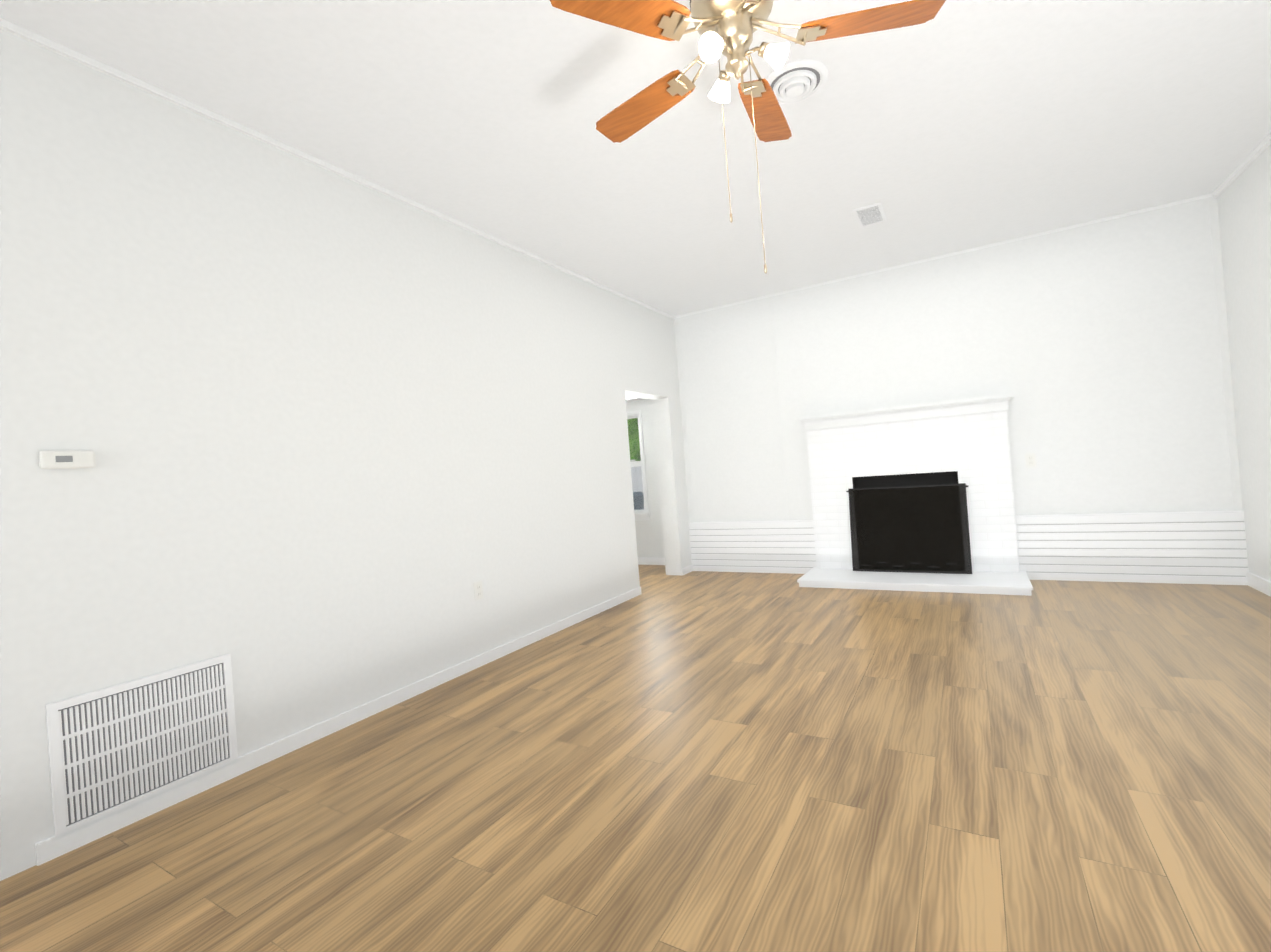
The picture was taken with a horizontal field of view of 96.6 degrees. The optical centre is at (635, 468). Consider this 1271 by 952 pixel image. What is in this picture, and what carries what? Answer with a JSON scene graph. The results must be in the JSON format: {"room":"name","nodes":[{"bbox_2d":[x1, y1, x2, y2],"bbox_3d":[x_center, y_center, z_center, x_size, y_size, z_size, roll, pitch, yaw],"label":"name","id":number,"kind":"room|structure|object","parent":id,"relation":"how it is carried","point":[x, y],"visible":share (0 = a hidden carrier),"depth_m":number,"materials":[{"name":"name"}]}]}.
{"room":"empty living room","nodes":[
{"label":"empty living room","id":0,"kind":"room"},
{"bbox_2d":[0,29,691,880],"bbox_3d":[-1.873,-0.129,3.173,0.720,2.959,8.360,-5,0,31],"label":"wall","id":1,"kind":"structure","parent":0,"point":[348,441],"depth_m":2.69,"materials":[{"name":"paint"}]},
{"bbox_2d":[39,450,95,468],"bbox_3d":[-2.079,-0.035,2.074,0.027,0.066,0.148,-5,0,31],"label":"thermostat","id":2,"kind":"object","parent":1,"relation":"attached to","point":[67,459],"visible":1,"depth_m":2.06,"materials":[{"name":"beige plastic"}]},
{"bbox_2d":[45,654,237,837],"bbox_3d":[-1.907,1.055,2.234,0.012,0.472,0.575,-5,0,31],"label":"air vent","id":3,"kind":"object","parent":1,"relation":"in","point":[111,749],"visible":1,"depth_m":2.19,"materials":[{"name":"white metal"}]},
{"bbox_2d":[0,18,675,318],"bbox_3d":[-1.615,-1.619,3.078,0.022,0.028,8.160,-5,0,31],"label":"crown molding","id":4,"kind":"structure","parent":1,"relation":"attached to","point":[240,128],"depth_m":2.70,"materials":[{"name":"paint"}]},
{"bbox_2d":[35,587,641,865],"bbox_3d":[-1.003,1.256,3.735,0.013,0.072,4.160,-5,0,31],"label":"baseboard","id":5,"kind":"structure","parent":1,"relation":"attached to","point":[51,847],"depth_m":2.63,"materials":[{"name":"paint"}]},
{"bbox_2d":[473,581,482,600],"bbox_3d":[-1.037,0.804,3.742,0.008,0.118,0.072,-5,0,31],"label":"outlet","id":6,"kind":"object","parent":1,"relation":"attached to","point":[478,590],"visible":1,"depth_m":3.74,"materials":[{"name":"beige plastic"}]},
{"bbox_2d":[681,565,692,575],"bbox_3d":[0.596,1.149,6.451,0.013,0.072,0.297,-5,0,31],"label":"baseboard","id":7,"kind":"structure","parent":1,"relation":"attached to","point":[688,569],"depth_m":6.43,"materials":[{"name":"paint"}]},
{"bbox_2d":[0,565,1270,951],"bbox_3d":[-0.566,1.283,2.726,7.786,0.060,8.820,-5,0,31],"label":"floor","id":8,"kind":"structure","parent":0,"point":[702,761],"depth_m":2.03,"materials":[{"name":"brown wood"}]},
{"bbox_2d":[797,393,1032,595],"bbox_3d":[2.410,0.230,5.128,1.827,1.614,0.667,-5,0,31],"label":"fireplace","id":9,"kind":"object","parent":8,"relation":"on","point":[959,441],"visible":0.79,"depth_m":5.19,"materials":[{"name":"brick"}]},
{"bbox_2d":[846,483,971,573],"bbox_3d":[2.530,0.559,5.276,1.040,0.796,0.129,-5,0,31],"label":"fire screen","id":10,"kind":"object","parent":9,"relation":"on","point":[919,529],"visible":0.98,"depth_m":5.25,"materials":[{"name":"black metal"}]},
{"bbox_2d":[0,0,1270,315],"bbox_3d":[0.340,-1.838,1.919,4.986,0.100,8.560,-5,0,31],"label":"ceiling","id":11,"kind":"structure","parent":0,"point":[952,126],"depth_m":2.91,"materials":[{"name":"paint"}]},
{"bbox_2d":[550,0,945,273],"bbox_3d":[0.369,-1.231,1.983,1.287,1.112,1.255,-5,0,31],"label":"ceiling fan","id":12,"kind":"object","parent":11,"relation":"hanging from","point":[727,28],"visible":1,"depth_m":1.91,"materials":[{"name":"brown wood"}]},
{"bbox_2d":[766,59,827,104],"bbox_3d":[0.747,-1.790,2.656,0.300,0.047,0.300,-5,0,31],"label":"ceiling vent","id":13,"kind":"object","parent":11,"relation":"in","point":[796,81],"visible":0.98,"depth_m":2.61,"materials":[{"name":"white metal"}]},
{"bbox_2d":[852,202,886,227],"bbox_3d":[1.737,-1.877,4.192,0.190,0.008,0.355,-5,0,31],"label":"ceiling vent","id":14,"kind":"object","parent":11,"relation":"in","point":[870,215],"visible":1,"depth_m":4.18,"materials":[{"name":"white metal"}]},
{"bbox_2d":[625,395,645,401],"bbox_3d":[-1.350,-0.823,6.588,2.800,0.100,2.820,-5,0,31],"label":"ceiling","id":15,"kind":"structure","parent":0,"point":[629,398],"depth_m":7.05,"materials":[{"name":"paint"}]},
{"bbox_2d":[626,399,664,557],"bbox_3d":[-0.525,0.224,7.694,2.650,2.100,0.150,-5,0,31],"label":"wall","id":16,"kind":"structure","parent":0,"point":[649,538],"depth_m":7.17,"materials":[{"name":"paint"}]},
{"bbox_2d":[627,410,649,520],"bbox_3d":[-0.128,-0.029,7.386,0.647,1.411,0.140,-5,0,31],"label":"sunroom window","id":17,"kind":"structure","parent":16,"relation":"in","point":[645,509],"depth_m":7.22,"materials":[{"name":"paint"}]},
{"bbox_2d":[638,557,664,564],"bbox_3d":[-0.503,1.230,7.626,2.680,0.090,0.013,-5,0,31],"label":"baseboard","id":18,"kind":"structure","parent":16,"relation":"attached to","point":[649,561],"depth_m":7.21,"materials":[{"name":"paint"}]},
{"bbox_2d":[674,197,1242,522],"bbox_3d":[2.575,-0.454,5.511,4.986,2.959,0.200,-5,0,31],"label":"wall","id":19,"kind":"structure","parent":0,"point":[1125,364],"depth_m":4.91,"materials":[{"name":"paint"}]},
{"bbox_2d":[676,194,1207,317],"bbox_3d":[2.399,-1.912,5.434,4.500,0.028,0.012,-5,0,31],"label":"crown molding","id":20,"kind":"structure","parent":19,"relation":"attached to","point":[1204,196],"depth_m":5.08,"materials":[{"name":"paint"}]},
{"bbox_2d":[677,197,1234,522],"bbox_3d":[2.507,-0.719,5.421,4.496,2.382,0.005,-5,0,31],"label":"trim","id":21,"kind":"structure","parent":19,"relation":"attached to","point":[1221,353],"depth_m":4.88,"materials":[{"name":"paint"}]},
{"bbox_2d":[688,511,1248,584],"bbox_3d":[2.608,0.747,5.404,4.586,0.557,0.032,-5,0,31],"label":"wainscot","id":22,"kind":"structure","parent":19,"relation":"attached to","point":[1207,547],"depth_m":4.70,"materials":[{"name":"paint"}]},
{"bbox_2d":[1025,453,1035,467],"bbox_3d":[3.425,-0.073,4.904,0.072,0.118,0.008,-5,0,31],"label":"light switch","id":23,"kind":"object","parent":19,"relation":"attached to","point":[1030,460],"visible":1,"depth_m":4.90,"materials":[{"name":"beige plastic"}]},
{"bbox_2d":[1217,144,1270,581],"bbox_3d":[2.460,-0.472,0.609,0.200,2.959,8.360,-5,0,31],"label":"wall","id":24,"kind":"structure","parent":0,"point":[1244,204],"depth_m":3.95,"materials":[{"name":"paint"}]},
{"bbox_2d":[1208,133,1270,197],"bbox_3d":[2.302,-1.926,0.761,0.028,0.035,8.160,-5,0,31],"label":"crown molding","id":25,"kind":"structure","parent":24,"relation":"attached to","point":[1266,142],"depth_m":3.81,"materials":[{"name":"paint"}]},
{"bbox_2d":[1246,572,1270,596],"bbox_3d":[2.527,0.957,0.741,0.014,0.100,8.160,-5,0,31],"label":"baseboard","id":26,"kind":"structure","parent":24,"relation":"attached to","point":[1256,582],"depth_m":4.06,"materials":[{"name":"paint"}]},
{"label":"outside","id":27,"kind":"structure","parent":0,"visible":0},
{"bbox_3d":[2.922,1.311,11.356,17.000,0.050,9.580,-5,0,31],"label":"ground","id":28,"kind":"structure","parent":27,"visible":0},
{"bbox_2d":[627,418,640,460],"bbox_3d":[1.001,-2.172,12.513,15.000,7.300,2.522,-5,0,31],"label":"trees","id":29,"kind":"object","parent":28,"relation":"on","point":[634,439],"depth_m":12.89,"materials":[{"name":"green plant"}]},
{"bbox_2d":[630,460,642,492],"bbox_3d":[0.786,0.597,10.751,8.044,1.690,0.060,-5,0,31],"label":"fence","id":30,"kind":"object","parent":28,"relation":"on","point":[636,478],"depth_m":11.15,"materials":[{"name":"white wood"}]},
{"bbox_2d":[633,492,643,509],"bbox_3d":[-0.255,0.979,10.204,0.660,1.080,0.797,-5,0,31],"label":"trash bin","id":31,"kind":"object","parent":28,"relation":"on","point":[638,498],"depth_m":10.18,"materials":[{"name":"plastic"}]}
]}

